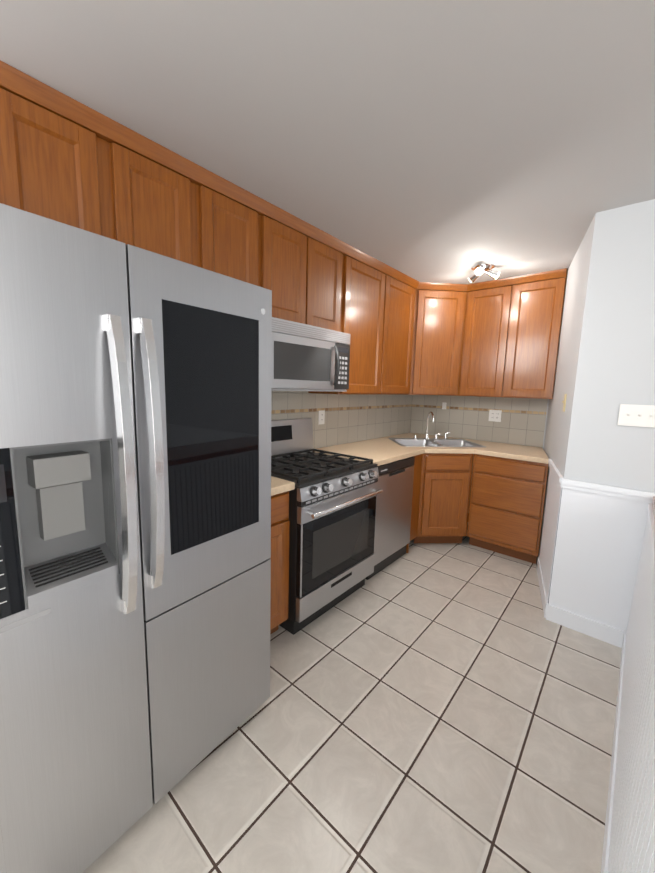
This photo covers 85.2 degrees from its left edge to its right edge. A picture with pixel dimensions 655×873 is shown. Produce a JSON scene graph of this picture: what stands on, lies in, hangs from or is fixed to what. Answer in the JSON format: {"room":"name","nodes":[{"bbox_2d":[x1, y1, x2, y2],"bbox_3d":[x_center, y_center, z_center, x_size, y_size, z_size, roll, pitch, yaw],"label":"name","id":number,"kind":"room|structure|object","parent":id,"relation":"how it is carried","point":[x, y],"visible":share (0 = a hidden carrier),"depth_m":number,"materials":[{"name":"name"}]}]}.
{"room":"kitchen","nodes":[
{"label":"kitchen","id":0,"kind":"room"},
{"bbox_2d":[0,0,654,283],"bbox_3d":[0.353,-0.983,-0.179,4.720,0.060,7.520,8,10,40],"label":"ceiling","id":1,"kind":"structure","parent":0,"point":[444,141],"depth_m":1.23,"materials":[{"name":"paint"}]},
{"bbox_2d":[469,263,499,281],"bbox_3d":[1.214,-1.296,2.807,0.231,0.097,0.214,8,10,40],"label":"spotlight fixture","id":2,"kind":"object","parent":1,"relation":"attached to","point":[479,269],"visible":1,"depth_m":2.79,"materials":[{"name":"silver metal"}]},
{"bbox_2d":[83,524,621,872],"bbox_3d":[0.289,1.448,0.160,4.720,0.050,7.520,8,10,40],"label":"floor","id":3,"kind":"structure","parent":0,"point":[437,708],"depth_m":1.43,"materials":[{"name":"tile"}]},
{"bbox_2d":[0,203,271,872],"bbox_3d":[-0.809,0.329,1.332,0.879,1.784,0.912,7,10,36],"label":"refrigerator","id":4,"kind":"object","parent":3,"relation":"on","point":[135,490],"visible":1,"depth_m":0.99,"materials":[{"name":"grey metal"}]},
{"bbox_2d":[270,491,288,634],"bbox_3d":[-0.550,0.696,2.045,0.624,0.874,0.346,8,10,40],"label":"base cabinet","id":5,"kind":"object","parent":3,"relation":"on","point":[279,600],"visible":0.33,"depth_m":1.91,"materials":[{"name":"brown wood"}]},
{"bbox_2d":[271,476,294,495],"bbox_3d":[-0.528,0.244,1.972,0.637,0.040,0.349,8,10,40],"label":"countertop","id":6,"kind":"structure","parent":5,"relation":"on","point":[278,485],"depth_m":1.86,"materials":[{"name":"laminate"}]},
{"bbox_2d":[271,418,382,634],"bbox_3d":[-0.133,0.506,2.401,0.737,1.175,0.760,8,10,40],"label":"gas range","id":7,"kind":"object","parent":3,"relation":"on","point":[332,514],"visible":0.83,"depth_m":2.18,"materials":[{"name":"silver metal"}]},
{"bbox_2d":[365,456,414,579],"bbox_3d":[0.300,0.586,2.999,0.611,0.873,0.605,8,10,40],"label":"dishwasher","id":8,"kind":"object","parent":3,"relation":"on","point":[394,508],"visible":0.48,"depth_m":2.79,"materials":[{"name":"stainless steel"},{"name":"black plastic"}]},
{"bbox_2d":[406,453,472,552],"bbox_3d":[0.961,0.525,3.560,0.941,0.874,1.104,8,10,40],"label":"base cabinet","id":9,"kind":"object","parent":3,"relation":"on","point":[441,496],"visible":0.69,"depth_m":3.17,"materials":[{"name":"brown wood"}]},
{"bbox_2d":[315,433,548,465],"bbox_3d":[0.985,0.133,3.061,1.516,0.040,1.747,8,10,40],"label":"countertop","id":10,"kind":"structure","parent":9,"relation":"on","point":[382,451],"depth_m":3.07,"materials":[{"name":"laminate"}]},
{"bbox_2d":[413,412,449,438],"bbox_3d":[1.072,-0.116,3.646,0.291,0.285,0.278,8,10,40],"label":"chrome faucet","id":11,"kind":"object","parent":10,"relation":"on","point":[427,425],"visible":1,"depth_m":3.65,"materials":[{"name":"silver metal"}]},
{"bbox_2d":[388,438,485,456],"bbox_3d":[1.038,0.138,3.470,0.800,0.168,0.520,1,8,-5],"label":"stainless steel sink","id":12,"kind":"object","parent":10,"relation":"in","point":[423,442],"visible":0.33,"depth_m":3.61,"materials":[{"name":"silver metal"}]},
{"bbox_2d":[467,454,548,563],"bbox_3d":[1.694,0.587,3.253,0.573,0.874,0.630,8,10,40],"label":"base cabinet","id":13,"kind":"object","parent":3,"relation":"on","point":[506,505],"visible":0.96,"depth_m":3.00,"materials":[{"name":"brown wood"}]},
{"bbox_2d":[418,399,548,512],"bbox_3d":[1.546,-0.261,3.778,1.380,2.400,0.120,8,10,40],"label":"wall","id":14,"kind":"structure","parent":0,"point":[525,445],"depth_m":3.32,"materials":[{"name":"paint"}]},
{"bbox_2d":[411,395,547,446],"bbox_3d":[1.511,-0.196,3.731,1.339,0.453,0.006,8,10,40],"label":"tile backsplash","id":15,"kind":"structure","parent":14,"relation":"attached to","point":[523,420],"depth_m":3.66,"materials":[{"name":"beige tile"}]},
{"bbox_2d":[488,410,501,421],"bbox_3d":[1.681,-0.208,3.573,0.115,0.115,0.007,8,10,40],"label":"outlet","id":16,"kind":"object","parent":15,"relation":"attached to","point":[495,415],"visible":1,"depth_m":3.57,"materials":[{"name":"white plastic"}]},
{"bbox_2d":[459,278,566,398],"bbox_3d":[1.696,-0.851,3.283,0.793,0.973,0.329,8,10,40],"label":"upper cabinet","id":17,"kind":"object","parent":14,"relation":"attached to","point":[511,340],"visible":1,"depth_m":3.13,"materials":[{"name":"brown wood"}]},
{"bbox_2d":[537,199,654,559],"bbox_3d":[2.872,0.049,1.814,3.220,2.400,1.420,8,10,40],"label":"wall","id":18,"kind":"structure","parent":0,"point":[605,368],"depth_m":1.96,"materials":[{"name":"paint"}]},
{"bbox_2d":[562,394,566,411],"bbox_3d":[1.569,-0.224,2.358,0.025,0.115,0.069,8,10,40],"label":"switch plate","id":19,"kind":"object","parent":18,"relation":"attached to","point":[564,402],"visible":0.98,"depth_m":2.34,"materials":[{"name":"beige plastic"}]},
{"bbox_2d":[537,459,654,647],"bbox_3d":[2.427,0.792,1.777,2.487,0.915,0.704,8,10,40],"label":"wainscoting","id":20,"kind":"structure","parent":18,"relation":"attached to","point":[590,550],"depth_m":2.08,"materials":[{"name":"white paint"}]},
{"bbox_2d":[617,404,654,427],"bbox_3d":[1.652,-0.110,1.885,0.170,0.115,0.016,8,10,40],"label":"switch plate","id":21,"kind":"object","parent":18,"relation":"attached to","point":[637,415],"visible":1,"depth_m":1.89,"materials":[{"name":"white plastic"}]},
{"bbox_3d":[1.056,0.875,1.121,0.201,0.860,2.129,8,10,40],"label":"wall","id":22,"kind":"structure","parent":0,"visible":0},
{"bbox_2d":[601,503,654,872],"bbox_3d":[0.988,0.867,1.165,0.067,0.860,2.109,8,10,40],"label":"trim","id":23,"kind":"structure","parent":22,"relation":"attached to","point":[629,840],"depth_m":1.02,"materials":[{"name":"white paint"}]},
{"bbox_2d":[652,496,654,522],"bbox_3d":[1.198,0.448,0.949,0.463,0.040,2.079,8,10,40],"label":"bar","id":24,"kind":"object","parent":22,"relation":"on","point":[653,502],"visible":1,"depth_m":1.74,"materials":[{"name":"white"}]},
{"bbox_3d":[-1.427,-0.017,1.465,0.120,2.400,7.520,8,10,40],"label":"wall","id":25,"kind":"structure","parent":0,"visible":0},
{"bbox_2d":[0,88,415,394],"bbox_3d":[-0.261,-0.774,2.366,0.329,0.973,2.949,8,10,40],"label":"upper cabinet","id":26,"kind":"object","parent":25,"relation":"attached to","point":[53,166],"visible":0.73,"depth_m":1.69,"materials":[{"name":"brown wood"}]},
{"bbox_2d":[0,60,567,291],"bbox_3d":[0.279,-1.236,2.050,1.451,0.055,3.361,8,10,40],"label":"crown molding","id":27,"kind":"structure","parent":26,"relation":"attached to","point":[17,82],"depth_m":1.60,"materials":[{"name":"brown wood"}]},
{"bbox_2d":[271,317,350,391],"bbox_3d":[-0.221,-0.508,2.358,0.456,0.403,0.756,8,10,40],"label":"over-the-range microwave","id":28,"kind":"object","parent":26,"relation":"attached to","point":[305,357],"visible":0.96,"depth_m":2.21,"materials":[{"name":"silver metal"}]},
{"bbox_2d":[271,391,414,448],"bbox_3d":[0.053,-0.149,3.096,0.007,0.490,2.869,8,10,40],"label":"tile backsplash","id":29,"kind":"structure","parent":25,"relation":"attached to","point":[349,418],"depth_m":3.23,"materials":[{"name":"beige tile"}]},
{"bbox_2d":[318,410,324,424],"bbox_3d":[-0.048,-0.159,2.963,0.007,0.115,0.070,8,10,40],"label":"outlet","id":30,"kind":"object","parent":29,"relation":"attached to","point":[321,416],"visible":1,"depth_m":2.96,"materials":[{"name":"white plastic"}]},
{"bbox_2d":[409,290,466,395],"bbox_3d":[1.037,-0.916,3.624,0.658,0.973,0.658,8,10,40],"label":"upper cabinet","id":31,"kind":"object","parent":25,"relation":"attached to","point":[438,330],"visible":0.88,"depth_m":3.40,"materials":[{"name":"brown wood"}]}
]}

